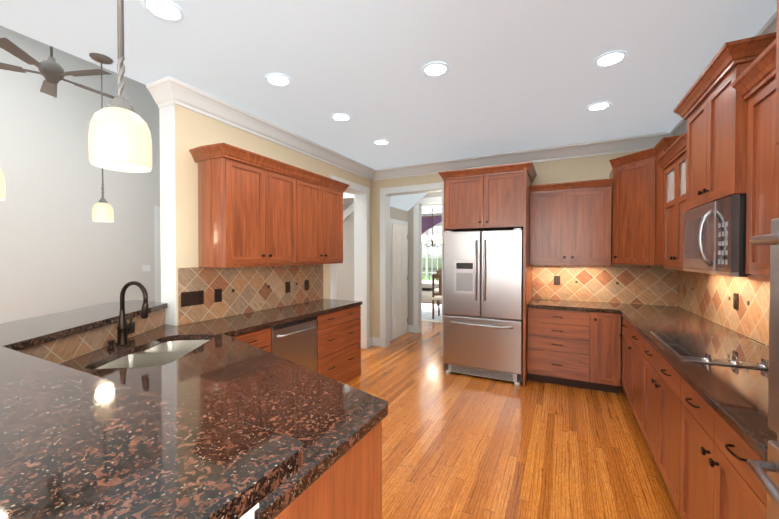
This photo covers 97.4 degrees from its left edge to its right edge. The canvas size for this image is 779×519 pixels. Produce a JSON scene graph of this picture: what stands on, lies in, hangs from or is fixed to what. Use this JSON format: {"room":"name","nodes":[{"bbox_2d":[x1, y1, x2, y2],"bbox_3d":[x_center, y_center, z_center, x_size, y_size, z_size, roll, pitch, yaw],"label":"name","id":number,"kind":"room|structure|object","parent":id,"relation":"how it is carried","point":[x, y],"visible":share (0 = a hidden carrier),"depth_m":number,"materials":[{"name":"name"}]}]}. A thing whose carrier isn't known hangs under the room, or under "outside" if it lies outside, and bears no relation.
{"room":"kitchen","nodes":[
{"label":"kitchen","id":0,"kind":"room"},
{"bbox_2d":[0,26,160,323],"bbox_3d":[-6.552,-1.228,4.960,0.200,5.300,9.440,0,1,27],"label":"wall","id":1,"kind":"structure","parent":0,"point":[61,250],"depth_m":6.15,"materials":[{"name":"paint"}]},
{"bbox_2d":[142,265,150,270],"bbox_3d":[-5.225,0.186,7.366,0.014,0.130,0.160,0,1,27],"label":"switch plate","id":2,"kind":"object","parent":1,"relation":"attached to","point":[146,267],"visible":1,"depth_m":7.36,"materials":[{"name":"white plastic"}]},
{"bbox_2d":[154,204,175,323],"bbox_3d":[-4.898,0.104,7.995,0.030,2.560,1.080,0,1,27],"label":"door frame","id":3,"kind":"structure","parent":1,"relation":"attached to","point":[165,236],"depth_m":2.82,"materials":[{"name":"white wood"}]},
{"bbox_2d":[0,9,371,337],"bbox_3d":[-2.176,-1.192,2.091,0.200,5.300,8.270,0,1,27],"label":"wall","id":4,"kind":"structure","parent":0,"point":[193,129],"depth_m":2.88,"materials":[{"name":"paint"}]},
{"bbox_2d":[189,143,304,266],"bbox_3d":[-1.291,-0.442,3.239,0.348,0.960,0.935,0,1,27],"label":"upper cabinet","id":5,"kind":"object","parent":4,"relation":"attached to","point":[254,209],"depth_m":2.97,"materials":[{"name":"brown wood"}]},
{"bbox_2d":[154,76,373,179],"bbox_3d":[-1.018,-1.343,4.060,0.128,0.148,3.189,0,1,27],"label":"crown molding","id":6,"kind":"structure","parent":4,"relation":"attached to","point":[167,91],"depth_m":3.29,"materials":[{"name":"white wood"}]},
{"bbox_2d":[301,171,344,262],"bbox_3d":[-0.934,-0.451,3.946,0.348,0.960,0.897,0,1,27],"label":"upper cabinet","id":7,"kind":"object","parent":4,"relation":"attached to","point":[323,197],"depth_m":3.90,"materials":[{"name":"brown wood"}]},
{"bbox_2d":[330,175,369,348],"bbox_3d":[-0.646,0.140,5.100,0.230,2.560,1.010,0,1,27],"label":"door frame","id":8,"kind":"structure","parent":4,"relation":"attached to","point":[361,193],"depth_m":5.44,"materials":[{"name":"white wood"}]},
{"bbox_2d":[370,325,412,346],"bbox_3d":[-4.018,1.370,3.744,5.450,0.135,9.100,0,1,27],"label":"baseboard","id":9,"kind":"structure","parent":4,"relation":"attached to","point":[374,341],"depth_m":5.61,"materials":[{"name":"white wood"}]},
{"bbox_2d":[0,0,776,208],"bbox_3d":[-0.108,-1.491,4.006,6.440,0.150,13.560,0,1,27],"label":"ceiling","id":10,"kind":"structure","parent":0,"point":[521,75],"depth_m":2.39,"materials":[{"name":"paint"}]},
{"bbox_2d":[0,167,5,199],"bbox_3d":[-1.364,-0.792,1.131,0.132,1.175,0.130,0,1,27],"label":"pendant light","id":11,"kind":"object","parent":10,"relation":"hanging from","point":[2,188],"visible":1,"depth_m":1.16,"materials":[{"name":"white glass"}]},
{"bbox_2d":[89,53,113,221],"bbox_3d":[-1.998,-0.831,2.381,0.132,1.130,0.130,0,1,27],"label":"pendant light","id":12,"kind":"object","parent":10,"relation":"hanging from","point":[102,210],"visible":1,"depth_m":2.36,"materials":[{"name":"white glass"}]},
{"bbox_2d":[88,0,151,172],"bbox_3d":[-0.623,-0.796,0.790,0.132,1.160,0.130,0,1,27],"label":"pendant light","id":13,"kind":"object","parent":10,"relation":"hanging from","point":[119,138],"visible":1,"depth_m":0.77,"materials":[{"name":"white glass"}]},
{"bbox_2d":[141,0,183,21],"bbox_3d":[-1.253,-1.385,1.897,0.198,0.008,0.198,0,1,0],"label":"recessed light","id":14,"kind":"object","parent":10,"relation":"in","point":[167,9],"depth_m":1.90,"materials":[{"name":"glass"}]},
{"bbox_2d":[265,73,291,86],"bbox_3d":[-0.865,-1.394,2.664,0.198,0.008,0.198,0,1,18],"label":"recessed light","id":15,"kind":"object","parent":10,"relation":"in","point":[279,80],"depth_m":2.66,"materials":[{"name":"paint"}]},
{"bbox_2d":[331,113,350,121],"bbox_3d":[-0.477,-1.404,3.387,0.198,0.008,0.198,0,1,18],"label":"recessed light","id":16,"kind":"object","parent":10,"relation":"in","point":[338,116],"depth_m":3.38,"materials":[{"name":"paint"}]},
{"bbox_2d":[373,139,389,144],"bbox_3d":[-0.098,-1.413,4.137,0.198,0.008,0.198,0,1,18],"label":"recessed light","id":17,"kind":"object","parent":10,"relation":"in","point":[377,142],"depth_m":4.14,"materials":[{"name":"paint"}]},
{"bbox_2d":[422,204,441,215],"bbox_3d":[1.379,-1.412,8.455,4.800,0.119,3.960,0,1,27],"label":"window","id":18,"kind":"structure","parent":10,"relation":"attached to","point":[435,210],"depth_m":9.94,"materials":[{"name":"white glass"}]},
{"bbox_2d":[422,207,441,246],"bbox_3d":[1.139,-0.904,8.980,0.684,1.150,0.661,0,1,27],"label":"chandelier","id":19,"kind":"object","parent":10,"relation":"hanging from","point":[435,238],"visible":0.88,"depth_m":8.87,"materials":[{"name":"brown metal"}]},
{"bbox_2d":[422,62,448,76],"bbox_3d":[0.337,-1.393,2.516,0.198,0.008,0.198,0,1,-18],"label":"recessed light","id":20,"kind":"object","parent":10,"relation":"in","point":[433,69],"depth_m":2.51,"materials":[{"name":"paint"}]},
{"bbox_2d":[586,102,611,111],"bbox_3d":[1.919,-1.400,3.139,0.198,0.008,0.198,0,1,18],"label":"recessed light","id":21,"kind":"object","parent":10,"relation":"in","point":[599,106],"depth_m":3.14,"materials":[{"name":"paint"}]},
{"bbox_2d":[594,50,627,67],"bbox_3d":[1.535,-1.391,2.381,0.198,0.008,0.198,0,1,18],"label":"recessed light","id":22,"kind":"object","parent":10,"relation":"in","point":[604,60],"depth_m":2.37,"materials":[{"name":"paint"}]},
{"bbox_2d":[336,192,441,324],"bbox_3d":[-0.304,-1.254,7.011,9.500,5.300,0.140,0,1,27],"label":"wall","id":23,"kind":"structure","parent":0,"point":[345,280],"depth_m":7.21,"materials":[{"name":"paint"}]},
{"bbox_2d":[343,192,353,203],"bbox_3d":[-0.960,-1.728,6.928,1.980,1.090,0.570,0,1,27],"label":"rail","id":24,"kind":"object","parent":23,"relation":"attached to","point":[348,197],"depth_m":6.62,"materials":[{"name":"white wood"}]},
{"bbox_2d":[343,202,353,220],"bbox_3d":[-0.839,-1.021,7.175,1.800,1.430,0.025,0,1,27],"label":"trim","id":25,"kind":"structure","parent":23,"relation":"attached to","point":[348,211],"depth_m":7.17,"materials":[{"name":"white"}]},
{"bbox_2d":[390,206,407,221],"bbox_3d":[-0.024,-1.244,6.214,0.320,5.300,1.030,0,1,27],"label":"wall","id":26,"kind":"structure","parent":0,"point":[398,214],"depth_m":6.24,"materials":[{"name":"paint"}]},
{"bbox_2d":[390,218,407,340],"bbox_3d":[0.168,0.346,6.226,0.030,2.120,0.790,0,1,27],"label":"door frame","id":27,"kind":"structure","parent":26,"relation":"attached to","point":[397,222],"depth_m":5.93,"materials":[{"name":"white wood"}]},
{"bbox_2d":[392,224,407,339],"bbox_3d":[0.186,0.386,6.224,0.040,2.020,0.622,0,1,27],"label":"hall door","id":28,"kind":"structure","parent":26,"relation":"in","point":[399,281],"depth_m":6.17,"materials":[{"name":"white paint"}]},
{"bbox_2d":[390,193,427,210],"bbox_3d":[0.422,-1.181,5.989,0.680,0.520,1.030,0,1,27],"label":"ceiling slope","id":29,"kind":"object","parent":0,"point":[407,202],"visible":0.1,"depth_m":6.15,"materials":[{"name":"paint"}]},
{"bbox_2d":[422,213,441,302],"bbox_3d":[2.309,-0.071,10.310,5.080,2.850,0.160,0,1,27],"label":"wall","id":30,"kind":"structure","parent":0,"point":[427,295],"depth_m":10.77,"materials":[{"name":"paint"}]},
{"bbox_2d":[422,222,441,290],"bbox_3d":[1.485,0.080,10.678,2.280,2.540,0.130,0,1,27],"label":"window","id":31,"kind":"structure","parent":30,"relation":"in","point":[427,250],"depth_m":10.78,"materials":[{"name":"white"}]},
{"bbox_2d":[422,215,441,233],"bbox_3d":[1.425,-0.774,10.548,2.600,1.150,0.108,0,1,27],"label":"swag","id":32,"kind":"object","parent":30,"relation":"attached to","point":[426,223],"visible":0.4,"depth_m":10.65,"materials":[{"name":"purple fabric"}]},
{"bbox_2d":[346,302,680,518],"bbox_3d":[-1.429,1.485,4.711,9.600,0.120,13.560,0,1,27],"label":"floor","id":33,"kind":"structure","parent":0,"point":[455,445],"depth_m":2.66,"materials":[{"name":"brown wood"}]},
{"bbox_2d":[232,327,270,352],"bbox_3d":[-1.363,1.012,2.866,0.572,0.872,0.436,0,1,27],"label":"base cabinet","id":34,"kind":"object","parent":33,"relation":"on","point":[261,339],"depth_m":2.81,"materials":[{"name":"brown wood"}]},
{"bbox_2d":[270,316,316,371],"bbox_3d":[-0.864,0.958,3.201,0.111,0.763,0.594,0,1,27],"label":"dishwasher","id":35,"kind":"object","parent":34,"relation":"in","point":[295,342],"visible":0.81,"depth_m":3.21,"materials":[{"name":"silver metal"}]},
{"bbox_2d":[274,428,373,518],"bbox_3d":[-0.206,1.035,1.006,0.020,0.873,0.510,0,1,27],"label":"base cabinet","id":36,"kind":"object","parent":33,"relation":"on","point":[348,485],"depth_m":1.10,"materials":[{"name":"brown wood"}]},
{"bbox_2d":[70,331,387,518],"bbox_3d":[-0.739,0.570,1.621,1.592,0.040,1.139,0,1,27],"label":"countertop","id":37,"kind":"structure","parent":36,"relation":"on","point":[327,422],"depth_m":1.39,"materials":[{"name":"brown stone"}]},
{"bbox_2d":[317,305,360,383],"bbox_3d":[-0.798,0.998,3.983,0.572,0.872,0.840,0,1,27],"label":"base cabinet","id":38,"kind":"object","parent":33,"relation":"on","point":[338,345],"depth_m":3.84,"materials":[{"name":"brown wood"}]},
{"bbox_2d":[59,299,361,366],"bbox_3d":[-1.332,0.552,3.011,0.780,0.040,3.086,0,1,27],"label":"countertop","id":39,"kind":"structure","parent":38,"relation":"on","point":[261,319],"depth_m":2.82,"materials":[{"name":"brown stone"}]},
{"bbox_2d":[107,340,114,350],"bbox_3d":[-1.676,0.514,2.061,0.036,0.058,0.036,0,1,27],"label":"soap dispenser","id":40,"kind":"object","parent":39,"relation":"on","point":[111,345],"visible":1,"depth_m":2.05,"materials":[{"name":"brown metal"}]},
{"bbox_2d":[116,281,148,345],"bbox_3d":[-1.617,0.339,2.154,0.228,0.406,0.096,0,1,27],"label":"faucet","id":41,"kind":"object","parent":39,"relation":"on","point":[123,330],"visible":1,"depth_m":2.16,"materials":[{"name":"brown metal"}]},
{"bbox_2d":[96,340,208,368],"bbox_3d":[-1.397,0.695,2.094,0.480,0.220,0.790,0,1,-6],"label":"sink","id":42,"kind":"object","parent":39,"relation":"in","point":[165,353],"visible":0.1,"depth_m":2.13,"materials":[{"name":"silver metal"}]},
{"bbox_2d":[374,421,381,518],"bbox_3d":[-0.463,1.027,1.680,1.100,0.873,0.405,0,1,27],"label":"base cabinet","id":43,"kind":"object","parent":33,"relation":"on","point":[378,428],"depth_m":1.29,"materials":[{"name":"brown wood"}]},
{"bbox_2d":[422,303,441,322],"bbox_3d":[1.182,1.365,8.987,3.000,0.012,2.730,0,1,27],"label":"rug","id":44,"kind":"object","parent":33,"relation":"on","point":[426,311],"visible":0.15,"depth_m":8.64,"materials":[{"name":"beige fabric"}]},
{"bbox_2d":[422,280,438,287],"bbox_3d":[1.126,0.975,8.983,1.900,0.768,1.100,0,1,27],"label":"dining table","id":45,"kind":"object","parent":44,"relation":"on","point":[426,283],"depth_m":8.60,"materials":[{"name":"white"}]},
{"bbox_2d":[432,274,441,318],"bbox_3d":[1.283,0.852,8.005,0.460,1.040,0.460,0,1,27],"label":"chair","id":46,"kind":"object","parent":44,"relation":"on","point":[439,294],"visible":0.58,"depth_m":7.89,"materials":[{"name":"brown wood"}]},
{"bbox_2d":[434,270,441,305],"bbox_3d":[1.487,0.830,9.695,0.460,1.040,0.460,0,1,27],"label":"chair","id":47,"kind":"object","parent":44,"relation":"on","point":[438,272],"visible":0.19,"depth_m":9.91,"materials":[{"name":"brown wood"}]},
{"bbox_2d":[443,228,522,385],"bbox_3d":[1.239,0.534,4.377,0.928,1.790,0.808,0,1,27],"label":"refrigerator","id":48,"kind":"object","parent":33,"relation":"on","point":[483,303],"visible":1,"depth_m":4.05,"materials":[{"name":"grey metal"}]},
{"bbox_2d":[438,161,536,387],"bbox_3d":[1.256,0.159,4.402,1.115,2.540,0.800,0,1,27],"label":"cabinet","id":49,"kind":"object","parent":33,"relation":"on","point":[497,197],"visible":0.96,"depth_m":4.13,"materials":[{"name":"brown wood"}]},
{"bbox_2d":[527,308,620,392],"bbox_3d":[2.146,0.997,4.046,0.915,0.873,0.644,0,1,27],"label":"base cabinet","id":50,"kind":"object","parent":33,"relation":"on","point":[581,349],"visible":1,"depth_m":3.78,"materials":[{"name":"brown wood"}]},
{"bbox_2d":[527,298,614,312],"bbox_3d":[2.128,0.539,4.059,0.870,0.040,0.629,0,1,27],"label":"countertop","id":51,"kind":"structure","parent":50,"relation":"on","point":[590,306],"depth_m":3.91,"materials":[{"name":"brown stone"}]},
{"bbox_2d":[619,316,626,397],"bbox_3d":[2.565,1.008,3.177,0.607,0.872,0.600,0,1,27],"label":"base cabinet","id":52,"kind":"object","parent":33,"relation":"on","point":[624,323],"depth_m":3.48,"materials":[{"name":"brown wood"}]},
{"bbox_2d":[627,322,638,424],"bbox_3d":[2.335,1.014,2.724,0.607,0.872,0.664,0,1,27],"label":"base cabinet","id":53,"kind":"object","parent":33,"relation":"on","point":[632,335],"depth_m":3.04,"materials":[{"name":"brown wood"}]},
{"bbox_2d":[639,334,670,495],"bbox_3d":[2.008,1.022,2.077,0.607,0.872,1.034,0,1,27],"label":"base cabinet","id":54,"kind":"object","parent":33,"relation":"on","point":[654,371],"depth_m":2.25,"materials":[{"name":"brown wood"}]},
{"bbox_2d":[611,302,777,460],"bbox_3d":[2.160,0.560,2.427,0.660,0.040,3.513,0,1,27],"label":"countertop","id":55,"kind":"structure","parent":54,"relation":"on","point":[735,398],"depth_m":1.63,"materials":[{"name":"brown stone"}]},
{"bbox_2d":[650,331,768,369],"bbox_3d":[1.999,0.541,2.070,0.540,0.083,0.780,0,1,27],"label":"cooktop","id":56,"kind":"object","parent":55,"relation":"in","point":[738,352],"visible":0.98,"depth_m":2.04,"materials":[{"name":"silver metal"}]},
{"bbox_2d":[671,367,766,518],"bbox_3d":[1.612,1.032,1.292,0.607,0.872,0.972,0,1,27],"label":"base cabinet","id":57,"kind":"object","parent":33,"relation":"on","point":[702,451],"depth_m":1.48,"materials":[{"name":"brown wood"}]},
{"bbox_2d":[747,0,778,518],"bbox_3d":[1.168,0.208,0.524,0.721,2.540,0.880,0,1,27],"label":"tall cabinet","id":58,"kind":"object","parent":33,"relation":"on","point":[769,481],"visible":1,"depth_m":0.94,"materials":[{"name":"brown wood"}]},
{"bbox_2d":[372,150,669,378],"bbox_3d":[1.488,-0.001,4.809,4.300,2.850,0.140,0,1,27],"label":"wall","id":59,"kind":"structure","parent":0,"point":[597,167],"depth_m":4.48,"materials":[{"name":"paint"}]},
{"bbox_2d":[380,182,443,354],"bbox_3d":[0.390,0.137,5.350,1.146,2.560,0.170,0,1,27],"label":"door frame","id":60,"kind":"structure","parent":59,"relation":"attached to","point":[385,193],"depth_m":5.54,"materials":[{"name":"white wood"}]},
{"bbox_2d":[370,132,669,180],"bbox_3d":[1.410,-1.351,4.693,3.850,0.148,0.108,0,1,27],"label":"crown molding","id":61,"kind":"structure","parent":59,"relation":"attached to","point":[641,142],"depth_m":4.45,"materials":[{"name":"white wood"}]},
{"bbox_2d":[530,178,612,265],"bbox_3d":[2.170,-0.415,4.149,0.850,0.967,0.410,0,1,27],"label":"upper cabinet","id":62,"kind":"object","parent":59,"relation":"attached to","point":[570,223],"visible":1,"depth_m":4.00,"materials":[{"name":"brown wood"}]},
{"bbox_2d":[670,11,776,135],"bbox_3d":[2.146,-1.314,1.759,0.108,0.148,4.680,0,1,27],"label":"crown molding","id":63,"kind":"structure","parent":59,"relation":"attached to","point":[770,26],"depth_m":2.07,"materials":[{"name":"white wood"}]},
{"bbox_3d":[-1.241,0.937,1.816,2.319,1.049,1.274,0,1,27],"label":"wall","id":64,"kind":"structure","parent":0,"visible":0},
{"bbox_2d":[0,300,302,518],"bbox_3d":[-1.312,0.393,1.650,2.881,0.040,1.626,0,1,27],"label":"bar","id":65,"kind":"object","parent":64,"relation":"on","point":[76,444],"visible":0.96,"depth_m":0.70,"materials":[{"name":"brown stone"}]},
{"bbox_2d":[239,503,258,518],"bbox_3d":[-0.390,0.951,0.708,0.199,1.049,0.245,0,1,27],"label":"trim","id":66,"kind":"structure","parent":64,"relation":"attached to","point":[249,514],"depth_m":0.74,"materials":[{"name":"white"}]},
{"bbox_3d":[2.288,0.037,1.783,0.140,2.850,4.820,0,1,27],"label":"wall","id":67,"kind":"structure","parent":0,"visible":0},
{"bbox_2d":[19,264,769,363],"bbox_3d":[0.433,0.301,2.823,4.090,0.466,4.348,0,1,27],"label":"tile backsplash","id":68,"kind":"structure","parent":67,"relation":"attached to","point":[258,288],"depth_m":3.34,"materials":[{"name":"tile"}]},
{"bbox_2d":[127,322,134,333],"bbox_3d":[-1.799,0.478,2.367,0.008,0.075,0.120,0,1,-6],"label":"electrical outlet plate","id":69,"kind":"object","parent":68,"relation":"attached to","point":[132,330],"depth_m":2.40,"materials":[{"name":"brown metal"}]},
{"bbox_2d":[181,290,203,306],"bbox_3d":[-1.658,0.327,2.885,0.008,0.120,0.200,0,1,27],"label":"electrical outlet plate","id":70,"kind":"object","parent":68,"relation":"attached to","point":[191,298],"depth_m":2.88,"materials":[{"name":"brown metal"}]},
{"bbox_2d":[214,288,221,301],"bbox_3d":[-1.549,0.325,3.099,0.008,0.120,0.075,0,1,27],"label":"electrical outlet plate","id":71,"kind":"object","parent":68,"relation":"attached to","point":[217,292],"depth_m":3.10,"materials":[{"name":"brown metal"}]},
{"bbox_2d":[285,282,289,292],"bbox_3d":[-1.152,0.315,3.885,0.008,0.120,0.075,0,1,27],"label":"electrical outlet plate","id":72,"kind":"object","parent":68,"relation":"attached to","point":[287,284],"depth_m":3.87,"materials":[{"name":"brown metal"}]},
{"bbox_2d":[305,280,308,289],"bbox_3d":[-1.008,0.311,4.170,0.008,0.120,0.075,0,1,27],"label":"electrical outlet plate","id":73,"kind":"object","parent":68,"relation":"attached to","point":[306,281],"depth_m":4.17,"materials":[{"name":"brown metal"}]},
{"bbox_2d":[554,276,559,284],"bbox_3d":[2.147,0.268,4.387,0.075,0.120,0.007,0,1,27],"label":"electrical outlet plate","id":74,"kind":"object","parent":68,"relation":"attached to","point":[556,278],"depth_m":4.38,"materials":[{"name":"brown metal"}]},
{"bbox_2d":[733,293,738,309],"bbox_3d":[2.584,0.312,2.556,0.008,0.120,0.075,0,1,27],"label":"electrical outlet plate","id":75,"kind":"object","parent":68,"relation":"attached to","point":[735,296],"depth_m":2.55,"materials":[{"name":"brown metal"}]},
{"bbox_2d":[609,135,679,265],"bbox_3d":[2.699,-0.523,3.531,0.712,1.155,1.036,0,1,27],"label":"upper cabinet","id":76,"kind":"object","parent":67,"relation":"attached to","point":[637,220],"visible":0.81,"depth_m":3.54,"materials":[{"name":"brown wood"}]},
{"bbox_2d":[656,133,690,271],"bbox_3d":[2.446,-0.406,2.703,0.410,0.987,0.785,0,1,27],"label":"upper cabinet","id":77,"kind":"object","parent":67,"relation":"attached to","point":[671,160],"visible":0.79,"depth_m":2.79,"materials":[{"name":"brown wood"}]},
{"bbox_2d":[673,32,776,209],"bbox_3d":[2.074,-0.709,2.005,0.452,0.745,0.900,0,1,27],"label":"upper cabinet","id":78,"kind":"object","parent":67,"relation":"attached to","point":[711,108],"visible":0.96,"depth_m":1.92,"materials":[{"name":"brown wood"}]},
{"bbox_2d":[683,194,750,276],"bbox_3d":[2.062,-0.124,2.018,0.454,0.415,0.770,0,1,27],"label":"microwave","id":79,"kind":"object","parent":78,"relation":"attached to","point":[714,237],"visible":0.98,"depth_m":1.90,"materials":[{"name":"silver metal"}]},
{"bbox_2d":[731,39,778,281],"bbox_3d":[1.697,-0.388,1.222,0.410,0.987,0.955,0,1,27],"label":"upper cabinet","id":80,"kind":"object","parent":67,"relation":"attached to","point":[754,83],"visible":0.85,"depth_m":1.59,"materials":[{"name":"brown wood"}]},
{"bbox_3d":[-4.353,-3.923,3.735,5.200,0.120,9.300,0,1,27],"label":"ceiling","id":81,"kind":"structure","parent":0,"visible":0},
{"bbox_2d":[0,38,113,98],"bbox_3d":[-3.715,-2.814,3.803,1.301,2.100,1.252,0,1,27],"label":"ceiling fan","id":82,"kind":"object","parent":81,"relation":"hanging from","point":[51,71],"visible":0.96,"depth_m":3.71,"materials":[{"name":"grey metal"}]},
{"label":"outside","id":83,"kind":"structure","parent":0,"visible":0},
{"bbox_2d":[422,226,441,275],"bbox_3d":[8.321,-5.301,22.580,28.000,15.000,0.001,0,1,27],"label":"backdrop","id":84,"kind":"structure","parent":83,"point":[430,251],"depth_m":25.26,"materials":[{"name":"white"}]},
{"bbox_3d":[8.854,1.411,23.717,24.000,0.350,29.640,0,1,27],"label":"ground","id":85,"kind":"structure","parent":83,"visible":0},
{"bbox_2d":[422,268,441,280],"bbox_3d":[2.471,0.856,12.195,7.000,1.050,0.050,0,1,27],"label":"rail","id":86,"kind":"object","parent":85,"relation":"on","point":[429,269],"depth_m":12.68,"materials":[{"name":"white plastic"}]}
]}

